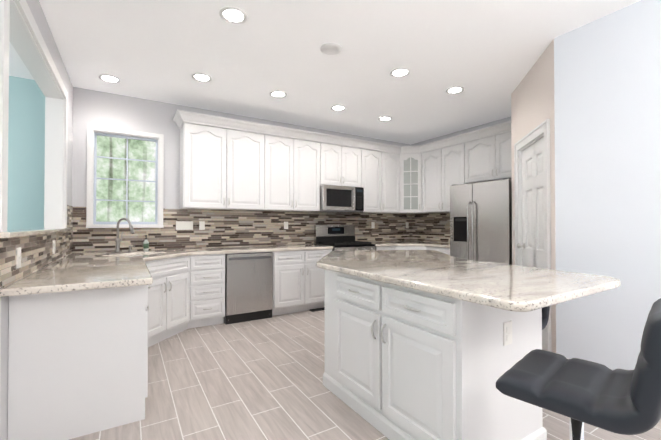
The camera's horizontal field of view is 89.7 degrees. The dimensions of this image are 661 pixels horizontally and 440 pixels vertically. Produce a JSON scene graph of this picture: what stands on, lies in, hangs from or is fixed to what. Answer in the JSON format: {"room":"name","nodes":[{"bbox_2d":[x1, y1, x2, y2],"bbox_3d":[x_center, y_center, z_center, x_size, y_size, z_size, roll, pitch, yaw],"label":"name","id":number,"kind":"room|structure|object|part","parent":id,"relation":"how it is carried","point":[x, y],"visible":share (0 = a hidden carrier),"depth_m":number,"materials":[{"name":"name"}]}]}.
{"room":"kitchen","nodes":[
{"label":"kitchen","id":0,"kind":"room"},
{"bbox_2d":[0,0,75,439],"bbox_3d":[-2.329,-0.145,2.650,0.150,2.820,2.610,0,-1,-31],"label":"wall","id":1,"kind":"structure","parent":0,"point":[26,149],"depth_m":3.58,"materials":[{"name":"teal paint"}]},
{"bbox_2d":[0,0,67,231],"bbox_3d":[-2.186,-0.147,2.415,0.170,2.820,2.120,0,-1,-31],"label":"trim","id":2,"kind":"structure","parent":1,"relation":"attached to","point":[20,32],"depth_m":2.60,"materials":[{"name":"paint"}]},
{"bbox_2d":[0,228,70,237],"bbox_3d":[-2.195,0.078,2.442,0.225,0.030,2.080,0,-1,-31],"label":"trim","id":3,"kind":"structure","parent":1,"relation":"attached to","point":[13,233],"depth_m":2.01,"materials":[{"name":"wood"}]},
{"bbox_2d":[76,87,411,251],"bbox_3d":[-2.001,-0.125,4.473,8.610,2.820,0.140,0,-1,-31],"label":"wall","id":4,"kind":"structure","parent":0,"point":[93,107],"depth_m":4.18,"materials":[{"name":"grey paint"}]},
{"bbox_2d":[86,125,163,227],"bbox_3d":[-2.523,-0.514,4.123,0.800,1.200,0.200,0,-1,-31],"label":"window","id":5,"kind":"structure","parent":4,"relation":"in","point":[93,132],"depth_m":4.09,"materials":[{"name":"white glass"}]},
{"bbox_2d":[177,110,264,210],"bbox_3d":[-1.459,-0.745,4.522,1.040,1.180,0.349,0,-1,-31],"label":"upper cabinet","id":6,"kind":"object","parent":4,"relation":"attached to","point":[226,163],"depth_m":4.34,"materials":[{"name":"white wood"}]},
{"bbox_2d":[0,205,449,288],"bbox_3d":[-0.017,0.103,4.099,5.328,0.524,2.559,0,-1,-31],"label":"backsplash","id":7,"kind":"structure","parent":4,"relation":"attached to","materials":[{"name":"tile"}]},
{"bbox_2d":[265,125,320,211],"bbox_3d":[-0.631,-0.740,5.027,0.900,1.180,0.349,0,-1,-31],"label":"upper cabinet","id":8,"kind":"object","parent":4,"relation":"attached to","point":[292,156],"depth_m":4.86,"materials":[{"name":"white wood"}]},
{"bbox_2d":[321,133,360,186],"bbox_3d":[0.086,-0.937,5.467,0.781,0.775,0.349,0,-1,-31],"label":"upper cabinet","id":9,"kind":"object","parent":4,"relation":"attached to","point":[340,156],"depth_m":5.30,"materials":[{"name":"white wood"}]},
{"bbox_2d":[312,185,363,212],"bbox_3d":[0.118,-0.342,5.408,0.770,0.412,0.473,0,-1,-31],"label":"microwave","id":10,"kind":"object","parent":9,"relation":"attached to","point":[340,199],"visible":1,"depth_m":5.22,"materials":[{"name":"silver metal"}]},
{"bbox_2d":[361,141,400,212],"bbox_3d":[0.803,-0.730,5.902,0.898,1.180,0.349,0,-1,-31],"label":"upper cabinet","id":11,"kind":"object","parent":4,"relation":"attached to","point":[380,164],"depth_m":5.74,"materials":[{"name":"white wood"}]},
{"bbox_2d":[9,0,639,144],"bbox_3d":[0.038,-1.594,1.281,8.470,0.050,7.740,0,-1,-31],"label":"ceiling","id":12,"kind":"structure","parent":0,"point":[485,54],"depth_m":3.10,"materials":[{"name":"paint"}]},
{"bbox_2d":[98,74,120,82],"bbox_3d":[-2.398,-1.539,3.612,0.209,0.009,0.209,1,-1,-40],"label":"recessed light","id":13,"kind":"object","parent":12,"relation":"in","point":[107,78],"depth_m":3.60,"materials":[{"name":"white"}]},
{"bbox_2d":[191,73,211,81],"bbox_3d":[-1.386,-1.539,3.586,0.209,0.009,0.209,0,-1,20],"label":"recessed light","id":14,"kind":"object","parent":12,"relation":"in","point":[199,77],"depth_m":3.58,"materials":[{"name":"white"}]},
{"bbox_2d":[219,6,247,24],"bbox_3d":[-0.735,-1.551,2.519,0.209,0.009,0.209,0,-1,20],"label":"recessed light","id":15,"kind":"object","parent":12,"relation":"in","point":[233,15],"depth_m":2.52,"materials":[{"name":"white"}]},
{"bbox_2d":[270,91,286,97],"bbox_3d":[-0.635,-1.534,4.044,0.209,0.009,0.209,0,-1,-37],"label":"recessed light","id":16,"kind":"object","parent":12,"relation":"in","point":[277,94],"depth_m":4.05,"materials":[{"name":"white"}]},
{"bbox_2d":[320,43,341,54],"bbox_3d":[0.006,-1.542,2.994,0.199,0.017,0.199,0,-1,-37],"label":"smoke detector","id":17,"kind":"object","parent":12,"relation":"in","point":[327,48],"depth_m":2.97,"materials":[{"name":"white plastic"}]},
{"bbox_2d":[331,105,345,110],"bbox_3d":[0.106,-1.529,4.520,0.209,0.009,0.209,0,-1,20],"label":"recessed light","id":18,"kind":"object","parent":12,"relation":"in","point":[337,107],"depth_m":4.52,"materials":[{"name":"white"}]},
{"bbox_2d":[378,116,391,120],"bbox_3d":[0.821,-1.525,4.979,0.209,0.009,0.209,0,-1,-37],"label":"recessed light","id":19,"kind":"object","parent":12,"relation":"in","point":[386,118],"depth_m":4.97,"materials":[{"name":"white"}]},
{"bbox_2d":[390,68,409,77],"bbox_3d":[0.724,-1.541,3.468,0.209,0.009,0.209,0,-1,20],"label":"recessed light","id":20,"kind":"object","parent":12,"relation":"in","point":[399,72],"depth_m":3.46,"materials":[{"name":"white"}]},
{"bbox_2d":[445,87,463,93],"bbox_3d":[1.467,-1.536,3.921,0.209,0.009,0.209,0,-1,-37],"label":"recessed light","id":21,"kind":"object","parent":12,"relation":"in","point":[453,90],"depth_m":3.93,"materials":[{"name":"white"}]},
{"bbox_2d":[69,310,660,439],"bbox_3d":[0.038,1.276,1.250,8.470,0.050,7.740,0,-1,-31],"label":"floor","id":22,"kind":"structure","parent":0,"point":[260,379],"depth_m":2.43,"materials":[{"name":"tile"}]},
{"bbox_2d":[7,285,151,439],"bbox_3d":[-1.759,0.826,2.465,0.658,0.875,1.203,0,-1,-31],"label":"base cabinet","id":23,"kind":"object","parent":22,"relation":"on","point":[89,323],"depth_m":1.93,"materials":[{"name":"white wood"}]},
{"bbox_2d":[0,245,379,296],"bbox_3d":[-0.965,0.379,3.535,3.125,0.039,2.529,0,-1,-31],"label":"countertop","id":24,"kind":"structure","parent":23,"relation":"on","point":[73,272],"depth_m":3.33,"materials":[{"name":"beige stone"}]},
{"bbox_2d":[116,218,135,252],"bbox_3d":[-2.367,0.164,3.766,0.274,0.397,0.301,0,-1,-31],"label":"faucet","id":25,"kind":"object","parent":24,"relation":"on","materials":[{"name":"grey metal"}]},
{"bbox_2d":[108,253,155,256],"bbox_3d":[-2.117,0.494,3.610,0.638,0.213,0.637,0,-1,-31],"label":"sink","id":26,"kind":"object","parent":24,"relation":"in","point":[109,254],"depth_m":3.67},
{"bbox_2d":[143,235,148,250],"bbox_3d":[-2.276,0.271,4.101,0.063,0.188,0.061,0,-1,-31],"label":"soap bottle","id":27,"kind":"object","parent":24,"relation":"on","point":[145,245],"visible":1,"depth_m":4.08,"materials":[{"name":"grey"}]},
{"bbox_2d":[152,281,199,344],"bbox_3d":[-2.158,0.838,3.602,1.161,0.875,1.161,0,-1,-31],"label":"base cabinet","id":28,"kind":"object","parent":22,"relation":"on","point":[175,308],"depth_m":3.63,"materials":[{"name":"white wood"}]},
{"bbox_2d":[200,281,224,326],"bbox_3d":[-1.627,0.845,4.238,0.415,0.875,0.628,0,-1,-31],"label":"base cabinet","id":29,"kind":"object","parent":22,"relation":"on","point":[212,293],"depth_m":4.01,"materials":[{"name":"white wood"}]},
{"bbox_2d":[224,252,272,324],"bbox_3d":[-1.164,0.849,4.478,0.607,0.872,0.586,0,-1,-31],"label":"dishwasher","id":30,"kind":"object","parent":22,"relation":"on","point":[248,286],"visible":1,"depth_m":4.23,"materials":[{"name":"silver metal"}]},
{"bbox_2d":[272,269,324,315],"bbox_3d":[-0.521,0.852,4.913,0.925,0.875,0.628,0,-1,-31],"label":"base cabinet","id":31,"kind":"object","parent":22,"relation":"on","point":[292,292],"depth_m":4.61,"materials":[{"name":"white wood"}]},
{"bbox_2d":[314,225,375,250],"bbox_3d":[0.245,0.681,5.295,0.762,1.225,0.721,0,-1,-31],"label":"range","id":32,"kind":"object","parent":22,"relation":"on","point":[339,237],"visible":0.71,"depth_m":5.40,"materials":[{"name":"silver metal"}]},
{"bbox_2d":[316,266,546,439],"bbox_3d":[0.673,0.816,2.689,1.453,0.900,1.955,0,-1,-31],"label":"kitchen island","id":33,"kind":"object","parent":22,"relation":"on","point":[427,345],"depth_m":1.76,"materials":[{"name":"white wood"}]},
{"bbox_2d":[316,250,620,313],"bbox_3d":[0.808,0.346,2.759,1.745,0.039,2.494,0,-1,-31],"label":"island countertop","id":34,"kind":"structure","parent":33,"relation":"on","point":[516,289],"depth_m":1.86,"materials":[{"name":"beige stone"}]},
{"bbox_2d":[424,249,449,254],"bbox_3d":[1.984,0.856,5.321,0.628,0.875,0.624,0,-1,-31],"label":"base cabinet","id":35,"kind":"object","parent":22,"relation":"on","point":[447,251],"depth_m":5.12,"materials":[{"name":"white wood"}]},
{"bbox_2d":[362,241,449,249],"bbox_3d":[1.395,0.400,5.529,1.425,0.039,1.584,0,-1,-31],"label":"countertop","id":36,"kind":"structure","parent":35,"relation":"on","point":[418,245],"depth_m":5.50,"materials":[{"name":"beige stone"}]},
{"bbox_2d":[450,178,511,264],"bbox_3d":[2.255,0.384,4.595,0.852,1.805,0.875,0,-1,-31],"label":"refrigerator","id":37,"kind":"object","parent":22,"relation":"on","point":[480,221],"visible":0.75,"depth_m":4.34,"materials":[{"name":"silver metal"}]},
{"bbox_2d":[542,306,549,329],"bbox_3d":[1.228,0.831,2.344,0.477,0.862,0.410,0,-1,-31],"label":"bar stool","id":38,"kind":"object","parent":22,"relation":"on","point":[545,314],"visible":0.04,"depth_m":2.25,"materials":[{"name":"grey leather"}]},
{"bbox_2d":[496,298,660,439],"bbox_3d":[0.856,0.751,1.124,0.410,0.997,0.474,1,-1,-43],"label":"bar stool","id":39,"kind":"object","parent":22,"relation":"on","point":[579,393],"visible":1,"depth_m":1.01,"materials":[{"name":"grey leather"}]},
{"bbox_2d":[412,117,507,242],"bbox_3d":[2.330,-0.114,5.505,0.140,2.820,2.590,0,-1,-31],"label":"wall","id":40,"kind":"structure","parent":0,"point":[503,120],"depth_m":5.54,"materials":[{"name":"grey paint"}]},
{"bbox_2d":[401,145,424,212],"bbox_3d":[1.437,-0.734,5.953,0.295,1.172,0.294,0,-1,-31],"label":"upper cabinet","id":41,"kind":"object","parent":40,"relation":"attached to","point":[410,163],"depth_m":5.93,"materials":[{"name":"white wood"}]},
{"bbox_2d":[421,141,464,212],"bbox_3d":[1.981,-0.673,5.613,0.348,1.060,0.908,0,-1,-31],"label":"upper cabinet","id":42,"kind":"object","parent":40,"relation":"attached to","point":[443,168],"depth_m":5.53,"materials":[{"name":"white wood"}]},
{"bbox_2d":[465,129,511,183],"bbox_3d":[2.480,-0.897,4.796,0.348,0.630,1.010,0,-1,-31],"label":"upper cabinet","id":43,"kind":"object","parent":40,"relation":"attached to","point":[489,158],"depth_m":4.79,"materials":[{"name":"white wood"}]},
{"bbox_2d":[511,0,660,369],"bbox_3d":[3.170,-0.155,1.631,0.965,2.820,5.100,0,-1,-31],"label":"wall","id":44,"kind":"structure","parent":0,"point":[586,141],"depth_m":2.56,"materials":[{"name":"paint"}]},
{"bbox_3d":[2.044,0.194,3.424,0.789,2.160,0.782,0,-1,-31],"label":"pantry door","id":45,"kind":"part","parent":44,"relation":"part of","materials":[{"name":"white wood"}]},
{"label":"outside","id":46,"kind":"structure","parent":0,"visible":0},
{"bbox_2d":[96,135,155,221],"bbox_3d":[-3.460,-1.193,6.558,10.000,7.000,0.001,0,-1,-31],"label":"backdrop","id":47,"kind":"structure","parent":46,"point":[134,213],"depth_m":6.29,"materials":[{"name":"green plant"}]}
]}

